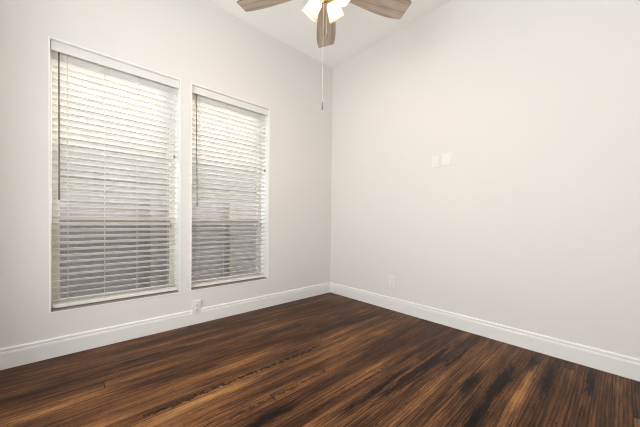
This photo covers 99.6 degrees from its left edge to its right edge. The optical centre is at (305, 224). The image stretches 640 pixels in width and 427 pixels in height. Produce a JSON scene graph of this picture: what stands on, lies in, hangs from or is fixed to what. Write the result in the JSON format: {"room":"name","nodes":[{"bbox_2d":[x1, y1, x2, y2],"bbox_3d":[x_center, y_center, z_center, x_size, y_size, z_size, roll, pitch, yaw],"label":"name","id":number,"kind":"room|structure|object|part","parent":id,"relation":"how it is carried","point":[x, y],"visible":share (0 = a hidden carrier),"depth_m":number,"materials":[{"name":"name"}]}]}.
{"room":"empty bedroom","nodes":[
{"label":"empty bedroom","id":0,"kind":"room"},
{"bbox_2d":[0,0,332,347],"bbox_3d":[-0.817,-0.563,2.655,3.230,2.900,0.180,0,1,-41],"label":"wall","id":1,"kind":"structure","parent":0,"point":[198,42],"depth_m":2.22,"materials":[{"name":"paint"}]},
{"bbox_2d":[48,36,180,312],"bbox_3d":[-1.444,-0.323,2.118,0.822,1.827,0.182,0,1,-41],"label":"window","id":2,"kind":"structure","parent":1,"relation":"in","point":[177,216],"depth_m":2.14,"materials":[{"name":"plastic"}]},
{"bbox_3d":[-1.493,-0.011,2.176,0.726,0.044,0.029,0,1,-41],"label":"meeting rail","id":3,"kind":"part","parent":2,"relation":"part of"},
{"bbox_2d":[51,40,178,308],"bbox_3d":[-1.428,-0.325,2.100,0.802,1.804,0.082,0,1,-41],"label":"blind","id":4,"kind":"object","parent":2,"relation":"attached to","point":[87,62],"visible":1,"depth_m":2.06,"materials":[{"name":"white plastic"}]},
{"bbox_3d":[-1.677,-0.307,1.904,0.002,1.748,0.055,0,1,-41],"label":"ladder cord","id":5,"kind":"part","parent":4,"relation":"part of","materials":[{"name":"white fabric"}]},
{"bbox_3d":[-1.445,0.564,2.122,0.794,0.025,0.052,0,1,-41],"label":"rail","id":6,"kind":"part","parent":4,"relation":"part of","materials":[{"name":"white plastic"}]},
{"bbox_3d":[-1.128,-0.889,2.318,0.002,0.583,0.002,1,1,34],"label":"lift cord","id":7,"kind":"part","parent":4,"relation":"part of","materials":[{"name":"white fabric"}]},
{"bbox_3d":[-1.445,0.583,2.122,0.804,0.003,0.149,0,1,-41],"label":"sill","id":8,"kind":"part","parent":2,"relation":"part of","materials":[{"name":"white wood"}]},
{"bbox_2d":[0,282,329,369],"bbox_3d":[-0.834,0.825,2.541,3.050,0.128,0.016,0,1,-41],"label":"baseboard","id":9,"kind":"structure","parent":1,"relation":"attached to","point":[22,354],"depth_m":2.10,"materials":[{"name":"white wood"}]},
{"bbox_2d":[192,300,200,313],"bbox_3d":[-0.977,0.739,2.412,0.072,0.116,0.023,0,1,-41],"label":"wall outlet","id":10,"kind":"object","parent":1,"relation":"attached to","point":[196,305],"visible":1,"depth_m":2.40,"materials":[{"name":"white plastic"}]},
{"bbox_2d":[190,83,269,290],"bbox_3d":[-0.760,-0.325,2.705,0.816,1.827,0.182,0,1,-41],"label":"window","id":11,"kind":"structure","parent":1,"relation":"in","point":[265,266],"depth_m":2.83,"materials":[{"name":"plastic"}]},
{"bbox_3d":[-0.809,-0.012,2.763,0.720,0.044,0.029,0,1,-41],"label":"meeting rail","id":12,"kind":"part","parent":11,"relation":"part of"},
{"bbox_3d":[-0.810,-0.326,2.764,0.804,1.815,0.028,0,1,-41],"label":"frame","id":13,"kind":"part","parent":11,"relation":"part of","materials":[{"name":"plastic"}]},
{"bbox_3d":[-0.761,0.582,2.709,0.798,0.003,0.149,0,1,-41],"label":"sill","id":14,"kind":"part","parent":11,"relation":"part of","materials":[{"name":"white wood"}]},
{"bbox_2d":[191,86,267,287],"bbox_3d":[-0.744,-0.327,2.687,0.796,1.804,0.082,0,1,-41],"label":"blind","id":15,"kind":"object","parent":11,"relation":"attached to","point":[228,105],"visible":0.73,"depth_m":2.66,"materials":[{"name":"white plastic"}]},
{"bbox_3d":[-0.992,-0.309,2.492,0.002,1.748,0.055,0,1,-41],"label":"ladder cord","id":16,"kind":"part","parent":15,"relation":"part of","materials":[{"name":"white fabric"}]},
{"bbox_3d":[-0.795,-0.309,2.661,0.002,1.748,0.055,0,1,-41],"label":"ladder cord","id":17,"kind":"part","parent":15,"relation":"part of","materials":[{"name":"white fabric"}]},
{"bbox_3d":[-0.761,0.562,2.709,0.788,0.025,0.052,0,1,-41],"label":"rail","id":18,"kind":"part","parent":15,"relation":"part of","materials":[{"name":"white plastic"}]},
{"bbox_3d":[-0.518,-0.309,2.899,0.002,1.748,0.055,0,1,-41],"label":"ladder cord","id":19,"kind":"part","parent":15,"relation":"part of","materials":[{"name":"white fabric"}]},
{"bbox_2d":[0,292,639,426],"bbox_3d":[0.098,0.983,0.673,4.430,0.120,4.430,0,1,-41],"label":"floor","id":20,"kind":"structure","parent":0,"point":[329,359],"depth_m":1.58,"materials":[{"name":"brown wood"}]},
{"bbox_2d":[205,0,450,68],"bbox_3d":[0.126,-2.037,0.632,4.430,0.120,4.430,0,1,-41],"label":"ceiling","id":21,"kind":"structure","parent":0,"point":[359,29],"depth_m":2.72,"materials":[{"name":"paint"}]},
{"bbox_2d":[237,0,411,109],"bbox_3d":[0.151,-1.389,1.763,1.247,1.204,1.210,0,1,-41],"label":"ceiling fan","id":22,"kind":"object","parent":21,"relation":"hanging from","point":[328,12],"visible":1,"depth_m":1.95,"materials":[{"name":"brown wood"}]},
{"bbox_3d":[-0.243,-1.587,1.907,0.483,0.007,0.162,1,14,17],"label":"blade","id":23,"kind":"part","parent":22,"relation":"part of","materials":[{"name":"brown wood"}]},
{"bbox_3d":[0.039,-1.474,1.854,0.112,0.136,0.136,0,1,-41],"label":"lamp shade","id":24,"kind":"part","parent":22,"relation":"part of","materials":[{"name":"white glass"}]},
{"bbox_3d":[0.118,-1.194,1.850,0.003,0.711,0.014,0,1,-14],"label":"pull chain","id":25,"kind":"part","parent":22,"relation":"part of","materials":[{"name":"silver metal"}]},
{"bbox_3d":[0.162,-1.587,2.170,0.162,0.007,0.483,-12,0,4],"label":"blade","id":26,"kind":"part","parent":22,"relation":"part of","materials":[{"name":"brown wood"}]},
{"bbox_3d":[0.199,-1.473,1.889,0.136,0.136,0.110,0,1,-41],"label":"lamp shade","id":27,"kind":"part","parent":22,"relation":"part of","materials":[{"name":"white glass"}]},
{"bbox_3d":[0.231,-1.471,1.731,0.110,0.136,0.136,0,1,-41],"label":"lamp shade","id":28,"kind":"part","parent":22,"relation":"part of","materials":[{"name":"white glass"}]},
{"bbox_3d":[0.511,-1.581,1.923,0.483,0.007,0.162,0,-12,-19],"label":"blade","id":29,"kind":"part","parent":22,"relation":"part of","materials":[{"name":"brown wood"}]},
{"bbox_2d":[330,0,639,358],"bbox_3d":[1.451,-0.537,2.355,0.180,2.900,3.230,0,1,-41],"label":"wall","id":30,"kind":"structure","parent":0,"point":[532,224],"depth_m":2.12,"materials":[{"name":"paint"}]},
{"bbox_2d":[389,275,394,286],"bbox_3d":[0.905,0.600,2.848,0.009,0.116,0.072,0,1,-41],"label":"wall outlet","id":31,"kind":"object","parent":30,"relation":"attached to","point":[391,278],"visible":1,"depth_m":2.85,"materials":[{"name":"white plastic"}]},
{"bbox_2d":[432,155,439,167],"bbox_3d":[1.198,-0.578,2.502,0.011,0.108,0.068,0,1,-41],"label":"light switch","id":32,"kind":"object","parent":30,"relation":"attached to","point":[435,159],"visible":1,"depth_m":2.50,"materials":[{"name":"white plastic"}]},
{"bbox_2d":[442,153,451,165],"bbox_3d":[1.264,-0.582,2.429,0.007,0.108,0.086,0,1,-41],"label":"blank cover plate","id":33,"kind":"object","parent":30,"relation":"attached to","point":[446,158],"visible":1,"depth_m":2.43,"materials":[{"name":"white plastic"}]},
{"bbox_2d":[330,282,639,381],"bbox_3d":[1.305,0.847,2.378,0.016,0.128,3.050,0,1,-41],"label":"baseboard","id":34,"kind":"structure","parent":30,"relation":"attached to","point":[625,366],"depth_m":2.06,"materials":[{"name":"white wood"}]},
{"label":"outside","id":35,"kind":"structure","parent":0,"visible":0},
{"bbox_3d":[-5.063,1.297,8.277,22.000,0.150,13.820,0,1,-41],"label":"ground","id":36,"kind":"structure","parent":35,"visible":0},
{"bbox_2d":[60,61,256,208],"bbox_3d":[-4.018,-1.427,7.052,14.600,5.350,4.550,0,1,-41],"label":"neighbouring house","id":37,"kind":"structure","parent":36,"relation":"on","point":[61,163],"depth_m":5.17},
{"bbox_2d":[60,194,256,220],"bbox_3d":[-1.711,0.446,4.369,12.000,1.720,0.112,0,1,-41],"label":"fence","id":38,"kind":"object","parent":36,"relation":"on","point":[61,195],"visible":0.04,"depth_m":3.81,"materials":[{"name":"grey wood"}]},
{"bbox_3d":[-2.210,0.447,3.925,0.094,1.720,0.088,0,1,-41],"label":"fence post","id":39,"kind":"part","parent":38,"relation":"part of","materials":[{"name":"wood"}]},
{"bbox_3d":[-1.301,0.445,4.705,0.094,1.720,0.088,0,1,-41],"label":"fence post","id":40,"kind":"part","parent":38,"relation":"part of","materials":[{"name":"wood"}]}
]}

